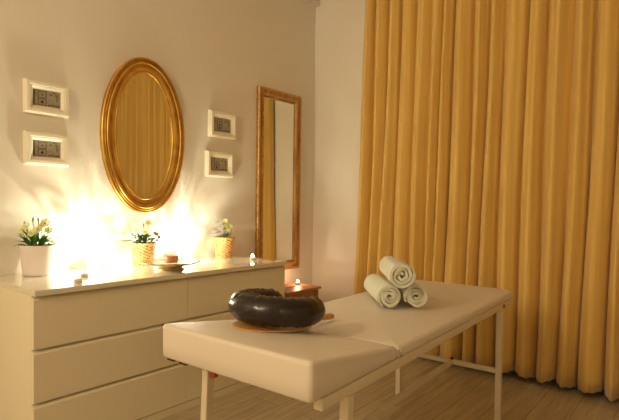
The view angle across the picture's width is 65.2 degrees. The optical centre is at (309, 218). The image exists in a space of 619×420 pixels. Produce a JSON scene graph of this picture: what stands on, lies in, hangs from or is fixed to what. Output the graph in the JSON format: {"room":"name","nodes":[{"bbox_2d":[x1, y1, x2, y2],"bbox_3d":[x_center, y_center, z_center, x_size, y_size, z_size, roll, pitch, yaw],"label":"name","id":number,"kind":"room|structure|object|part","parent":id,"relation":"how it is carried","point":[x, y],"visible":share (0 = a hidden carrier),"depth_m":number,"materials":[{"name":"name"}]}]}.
{"room":"spa","nodes":[
{"label":"spa","id":0,"kind":"room"},
{"bbox_2d":[0,0,315,284],"bbox_3d":[-1.871,-0.579,2.239,0.100,3.320,6.081,2,2,40],"label":"wall","id":1,"kind":"structure","parent":0,"point":[215,55],"depth_m":3.16,"materials":[{"name":"beige paint"}]},
{"bbox_2d":[23,78,68,118],"bbox_3d":[-1.439,-0.655,2.655,0.034,0.182,0.236,2,2,40],"label":"picture frame","id":2,"kind":"object","parent":1,"relation":"attached to","point":[39,97],"visible":1,"depth_m":2.65,"materials":[{"name":"beige wood"}]},
{"bbox_2d":[33,88,59,108],"bbox_3d":[-1.444,-0.656,2.659,0.005,0.092,0.146,2,2,40],"label":"print","id":3,"kind":"object","parent":2,"relation":"attached to","point":[43,98],"depth_m":2.65,"materials":[{"name":"paper"}]},
{"bbox_2d":[23,130,68,166],"bbox_3d":[-1.442,-0.380,2.662,0.034,0.182,0.236,2,2,40],"label":"picture frame","id":4,"kind":"object","parent":1,"relation":"attached to","point":[39,148],"visible":1,"depth_m":2.65,"materials":[{"name":"beige wood"}]},
{"bbox_2d":[33,140,59,157],"bbox_3d":[-1.447,-0.380,2.666,0.005,0.092,0.146,2,2,40],"label":"print","id":5,"kind":"object","parent":4,"relation":"attached to","point":[41,148],"depth_m":2.66,"materials":[{"name":"paper"}]},
{"bbox_2d":[100,57,184,212],"bbox_3d":[-1.058,-0.530,3.121,0.035,0.998,0.594,2,2,40],"label":"oval mirror","id":6,"kind":"object","parent":1,"relation":"attached to","point":[142,138],"visible":1,"depth_m":3.11,"materials":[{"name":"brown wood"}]},
{"bbox_2d":[116,73,170,197],"bbox_3d":[-1.066,-0.530,3.128,0.006,0.808,0.404,2,2,40],"label":"mirror glass","id":7,"kind":"object","parent":6,"relation":"attached to","point":[143,100],"depth_m":3.12,"materials":[{"name":"silver"}]},
{"bbox_2d":[205,150,232,177],"bbox_3d":[-0.667,-0.400,3.600,0.034,0.190,0.252,2,2,40],"label":"picture frame","id":8,"kind":"object","parent":1,"relation":"attached to","point":[217,164],"visible":1,"depth_m":3.59,"materials":[{"name":"beige wood"}]},
{"bbox_2d":[211,157,227,171],"bbox_3d":[-0.672,-0.400,3.604,0.005,0.100,0.162,2,2,40],"label":"print","id":9,"kind":"object","parent":8,"relation":"attached to","point":[218,164],"depth_m":3.60,"materials":[{"name":"paper"}]},
{"bbox_2d":[208,109,235,139],"bbox_3d":[-0.647,-0.694,3.612,0.034,0.196,0.252,2,2,40],"label":"picture frame","id":10,"kind":"object","parent":1,"relation":"attached to","point":[222,125],"visible":1,"depth_m":3.60,"materials":[{"name":"beige wood"}]},
{"bbox_2d":[214,117,230,132],"bbox_3d":[-0.652,-0.694,3.616,0.005,0.106,0.162,2,2,40],"label":"print","id":11,"kind":"object","parent":10,"relation":"attached to","point":[221,124],"depth_m":3.62,"materials":[{"name":"paper"}]},
{"bbox_2d":[255,85,301,269],"bbox_3d":[-0.254,-0.311,4.095,0.034,1.515,0.520,2,2,40],"label":"mirror","id":12,"kind":"object","parent":1,"relation":"attached to","point":[278,113],"visible":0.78,"depth_m":4.09,"materials":[{"name":"brown metal"}]},
{"bbox_2d":[263,96,294,260],"bbox_3d":[-0.262,-0.312,4.101,0.006,1.379,0.384,2,2,40],"label":"mirror glass","id":13,"kind":"object","parent":12,"relation":"attached to","point":[278,111],"depth_m":4.10,"materials":[{"name":"silver"}]},
{"bbox_2d":[303,0,319,6],"bbox_3d":[-1.792,-2.069,2.153,0.055,0.335,5.881,2,2,40],"label":"trim","id":14,"kind":"structure","parent":1,"relation":"attached to","point":[315,3],"depth_m":4.36,"materials":[{"name":"beige paint"}]},
{"bbox_2d":[312,0,365,302],"bbox_3d":[2.191,-0.544,2.970,5.233,3.320,0.420,2,2,40],"label":"wall","id":15,"kind":"structure","parent":0,"point":[339,27],"depth_m":4.31,"materials":[{"name":"beige paint"}]},
{"bbox_2d":[160,357,618,419],"bbox_3d":[0.289,1.197,0.739,5.433,0.100,6.481,2,2,40],"label":"floor","id":16,"kind":"structure","parent":0,"point":[458,392],"depth_m":2.89,"materials":[{"name":"laminate"}]},
{"bbox_2d":[0,255,286,419],"bbox_3d":[-0.905,0.688,2.908,0.598,0.780,1.614,2,2,40],"label":"dresser","id":17,"kind":"object","parent":16,"relation":"on","point":[91,349],"visible":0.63,"depth_m":2.40,"materials":[{"name":"beige paint"}]},
{"bbox_2d":[15,217,59,276],"bbox_3d":[-1.421,0.146,2.533,0.215,0.308,0.189,2,2,40],"label":"lily","id":18,"kind":"object","parent":17,"relation":"on","point":[37,259],"visible":1,"depth_m":2.51,"materials":[{"name":"beige ceramic"}]},
{"bbox_2d":[22,223,28,228],"bbox_3d":[-1.474,0.041,2.513,0.044,0.036,0.021,1,1,9],"label":"flower","id":19,"kind":"object","parent":18,"relation":"on","point":[25,226],"depth_m":2.52,"materials":[{"name":"yellow plant"}]},
{"bbox_2d":[27,229,35,236],"bbox_3d":[-1.436,0.077,2.499,0.039,0.040,0.024,1,1,-7],"label":"flower","id":20,"kind":"object","parent":18,"relation":"on","point":[31,232],"depth_m":2.50,"materials":[{"name":"yellow plant"}]},
{"bbox_2d":[18,243,56,276],"bbox_3d":[-1.432,0.220,2.551,0.178,0.160,0.178,2,2,40],"label":"pot","id":21,"kind":"object","parent":18,"relation":"on","point":[37,259],"depth_m":2.49,"materials":[{"name":"beige ceramic"}]},
{"bbox_2d":[33,226,41,232],"bbox_3d":[-1.411,0.059,2.512,0.048,0.038,0.023,1,1,1],"label":"flower","id":22,"kind":"object","parent":18,"relation":"on","point":[37,229],"depth_m":2.51,"materials":[{"name":"yellow plant"}]},
{"bbox_2d":[40,218,49,226],"bbox_3d":[-1.379,0.025,2.521,0.050,0.045,0.025,0,2,-23],"label":"flower","id":23,"kind":"object","parent":18,"relation":"on","point":[44,222],"depth_m":2.52,"materials":[{"name":"yellow plant"}]},
{"bbox_2d":[45,226,52,233],"bbox_3d":[-1.366,0.063,2.533,0.036,0.038,0.020,0,2,-24],"label":"flower","id":24,"kind":"object","parent":18,"relation":"on","point":[47,229],"depth_m":2.53,"materials":[{"name":"yellow plant"}]},
{"bbox_2d":[74,278,82,282],"bbox_3d":[-1.110,0.298,2.321,0.041,0.022,0.041,2,2,40],"label":"tealight","id":25,"kind":"object","parent":17,"relation":"on","point":[77,280],"visible":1,"depth_m":2.31,"materials":[{"name":"beige wax"}]},
{"bbox_2d":[80,273,88,276],"bbox_3d":[-1.166,0.293,2.509,0.041,0.022,0.041,2,2,40],"label":"tealight","id":26,"kind":"object","parent":17,"relation":"on","point":[82,274],"visible":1,"depth_m":2.50,"materials":[{"name":"beige wax"}]},
{"bbox_3d":[-0.953,0.695,2.423,0.020,0.227,0.806,2,2,40],"label":"drawer","id":27,"kind":"part","parent":17,"relation":"part of","materials":[{"name":"beige paint"}]},
{"bbox_3d":[-0.956,0.930,2.429,0.020,0.222,0.806,2,2,40],"label":"drawer","id":28,"kind":"part","parent":17,"relation":"part of","materials":[{"name":"beige paint"}]},
{"bbox_3d":[-0.950,0.457,2.417,0.020,0.227,0.806,2,2,40],"label":"drawer","id":29,"kind":"part","parent":17,"relation":"part of","materials":[{"name":"beige paint"}]},
{"bbox_2d":[120,219,160,265],"bbox_3d":[-1.057,0.148,3.019,0.197,0.290,0.202,2,2,40],"label":"potted plant","id":30,"kind":"object","parent":17,"relation":"on","point":[143,250],"visible":0.94,"depth_m":3.00,"materials":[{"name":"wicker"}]},
{"bbox_2d":[130,242,155,265],"bbox_3d":[-1.045,0.223,3.041,0.154,0.139,0.154,2,2,40],"label":"basket pot","id":31,"kind":"object","parent":30,"relation":"on","point":[140,251],"depth_m":2.98,"materials":[{"name":"wicker"}]},
{"bbox_2d":[143,228,149,233],"bbox_3d":[-1.012,0.081,3.001,0.047,0.036,0.022,0,1,-11],"label":"flower","id":32,"kind":"object","parent":30,"relation":"on","point":[146,230],"depth_m":3.00,"materials":[{"name":"yellow plant"}]},
{"bbox_2d":[145,219,152,225],"bbox_3d":[-0.998,0.026,3.010,0.048,0.043,0.024,0,2,-32],"label":"flower","id":33,"kind":"object","parent":30,"relation":"on","point":[149,222],"depth_m":3.01,"materials":[{"name":"yellow plant"}]},
{"bbox_3d":[-0.710,0.686,2.746,0.010,0.708,1.573,2,2,40],"label":"panel","id":34,"kind":"part","parent":17,"relation":"part of","materials":[{"name":"beige paint"}]},
{"bbox_2d":[139,258,200,270],"bbox_3d":[-0.814,0.275,2.833,0.346,0.051,0.346,2,2,40],"label":"wooden dish","id":35,"kind":"object","parent":17,"relation":"on","point":[160,263],"visible":0.94,"depth_m":2.81,"materials":[{"name":"brown wood"}]},
{"bbox_2d":[163,252,178,262],"bbox_3d":[-0.811,0.234,2.840,0.089,0.066,0.089,2,2,40],"label":"glass candle","id":36,"kind":"object","parent":35,"relation":"in","point":[171,258],"visible":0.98,"depth_m":2.81,"materials":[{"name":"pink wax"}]},
{"bbox_2d":[176,248,187,257],"bbox_3d":[-0.860,0.247,3.257,0.073,0.085,0.076,2,2,40],"label":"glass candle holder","id":37,"kind":"object","parent":17,"relation":"on","point":[182,253],"visible":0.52,"depth_m":3.23,"materials":[{"name":"white"}]},
{"bbox_3d":[-0.439,0.686,3.046,0.020,0.227,0.806,2,2,40],"label":"drawer","id":38,"kind":"part","parent":17,"relation":"part of","materials":[{"name":"beige paint"}]},
{"bbox_3d":[-0.442,0.921,3.051,0.020,0.222,0.806,2,2,40],"label":"drawer","id":39,"kind":"part","parent":17,"relation":"part of","materials":[{"name":"beige paint"}]},
{"bbox_2d":[212,219,233,257],"bbox_3d":[-0.629,0.142,3.551,0.156,0.285,0.156,2,2,40],"label":"potted plant","id":40,"kind":"object","parent":17,"relation":"on","point":[223,245],"visible":1,"depth_m":3.51,"materials":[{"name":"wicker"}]},
{"bbox_2d":[213,236,233,257],"bbox_3d":[-0.630,0.211,3.553,0.156,0.147,0.156,2,2,40],"label":"basket pot","id":41,"kind":"object","parent":40,"relation":"on","point":[223,245],"depth_m":3.50,"materials":[{"name":"wicker"}]},
{"bbox_3d":[-0.435,0.448,3.040,0.020,0.227,0.806,2,2,40],"label":"drawer","id":42,"kind":"part","parent":17,"relation":"part of","materials":[{"name":"beige paint"}]},
{"bbox_2d":[285,282,320,297],"bbox_3d":[-0.158,0.812,3.940,0.313,0.500,0.415,2,2,40],"label":"wooden stool","id":43,"kind":"object","parent":16,"relation":"on","point":[291,289],"visible":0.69,"depth_m":3.89,"materials":[{"name":"brown wood"}]},
{"bbox_2d":[163,280,512,419],"bbox_3d":[0.335,0.727,2.162,0.646,0.771,1.918,2,2,37],"label":"massage table","id":44,"kind":"object","parent":16,"relation":"on","point":[324,364],"visible":0.77,"depth_m":1.56,"materials":[{"name":"white leather"}]},
{"bbox_3d":[-0.371,0.793,1.722,0.030,0.618,0.061,2,2,37],"label":"leg","id":45,"kind":"part","parent":44,"relation":"part of","materials":[{"name":"beige metal"}]},
{"bbox_2d":[228,288,325,327],"bbox_3d":[-0.135,0.310,1.691,0.286,0.118,0.353,-1,2,-44],"label":"cushion","id":46,"kind":"object","parent":44,"relation":"on","point":[254,306],"visible":1,"depth_m":1.57,"materials":[{"name":"black leather"}]},
{"bbox_2d":[233,313,333,331],"bbox_3d":[-0.062,0.376,1.708,0.428,0.041,0.246,0,2,-22],"label":"paddle","id":47,"kind":"object","parent":44,"relation":"on","point":[241,325],"visible":0.45,"depth_m":1.61,"materials":[{"name":"brown wood"}]},
{"bbox_3d":[-0.126,0.370,1.682,0.300,0.004,0.236,6,-4,-44],"label":"blade","id":48,"kind":"part","parent":47,"relation":"part of","materials":[{"name":"brown wood"}]},
{"bbox_3d":[0.031,0.377,1.834,0.168,0.024,0.024,6,-4,-44],"label":"handle","id":49,"kind":"part","parent":47,"relation":"part of","materials":[{"name":"brown wood"}]},
{"bbox_3d":[0.094,0.808,1.370,0.030,0.618,0.061,2,2,37],"label":"leg","id":50,"kind":"part","parent":44,"relation":"part of","materials":[{"name":"beige metal"}]},
{"bbox_2d":[364,274,400,306],"bbox_3d":[0.333,0.332,2.257,0.100,0.096,0.363,1,1,-3],"label":"rolled towel","id":51,"kind":"object","parent":44,"relation":"on","point":[379,288],"visible":0.99,"depth_m":2.09,"materials":[{"name":"beige fabric"}]},
{"bbox_3d":[0.545,0.775,2.934,0.030,0.618,0.033,2,2,37],"label":"leg","id":52,"kind":"part","parent":44,"relation":"part of","materials":[{"name":"beige metal"}]},
{"bbox_2d":[387,280,427,306],"bbox_3d":[0.449,0.332,2.263,0.102,0.097,0.364,1,1,-3],"label":"rolled towel","id":53,"kind":"object","parent":44,"relation":"on","point":[415,294],"visible":0.56,"depth_m":2.09,"materials":[{"name":"beige fabric"}]},
{"bbox_2d":[379,256,415,287],"bbox_3d":[0.391,0.239,2.187,0.108,0.098,0.364,1,1,1],"label":"rolled towel","id":54,"kind":"object","parent":53,"relation":"on","point":[400,274],"visible":1,"depth_m":2.02,"materials":[{"name":"beige fabric"}]},
{"bbox_3d":[0.576,0.472,1.990,0.030,0.034,1.840,2,2,37],"label":"rail","id":55,"kind":"part","parent":44,"relation":"part of","materials":[{"name":"white wood"}]},
{"bbox_3d":[1.011,0.790,2.582,0.030,0.618,0.033,2,2,37],"label":"leg","id":56,"kind":"part","parent":44,"relation":"part of","materials":[{"name":"white wood"}]},
{"bbox_3d":[0.333,-2.221,0.654,5.433,0.100,6.481,2,2,40],"label":"ceiling","id":57,"kind":"structure","parent":0,"visible":0},
{"bbox_3d":[2.064,-2.141,2.664,4.220,0.117,0.024,2,2,40],"label":"rail","id":58,"kind":"object","parent":57,"relation":"attached to","visible":0},
{"bbox_2d":[354,0,618,400],"bbox_3d":[2.102,-0.486,2.667,4.525,3.184,0.251,2,2,39],"label":"curtain","id":59,"kind":"object","parent":58,"relation":"hanging from","point":[489,131],"visible":0.84,"depth_m":3.30,"materials":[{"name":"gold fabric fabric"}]}
]}

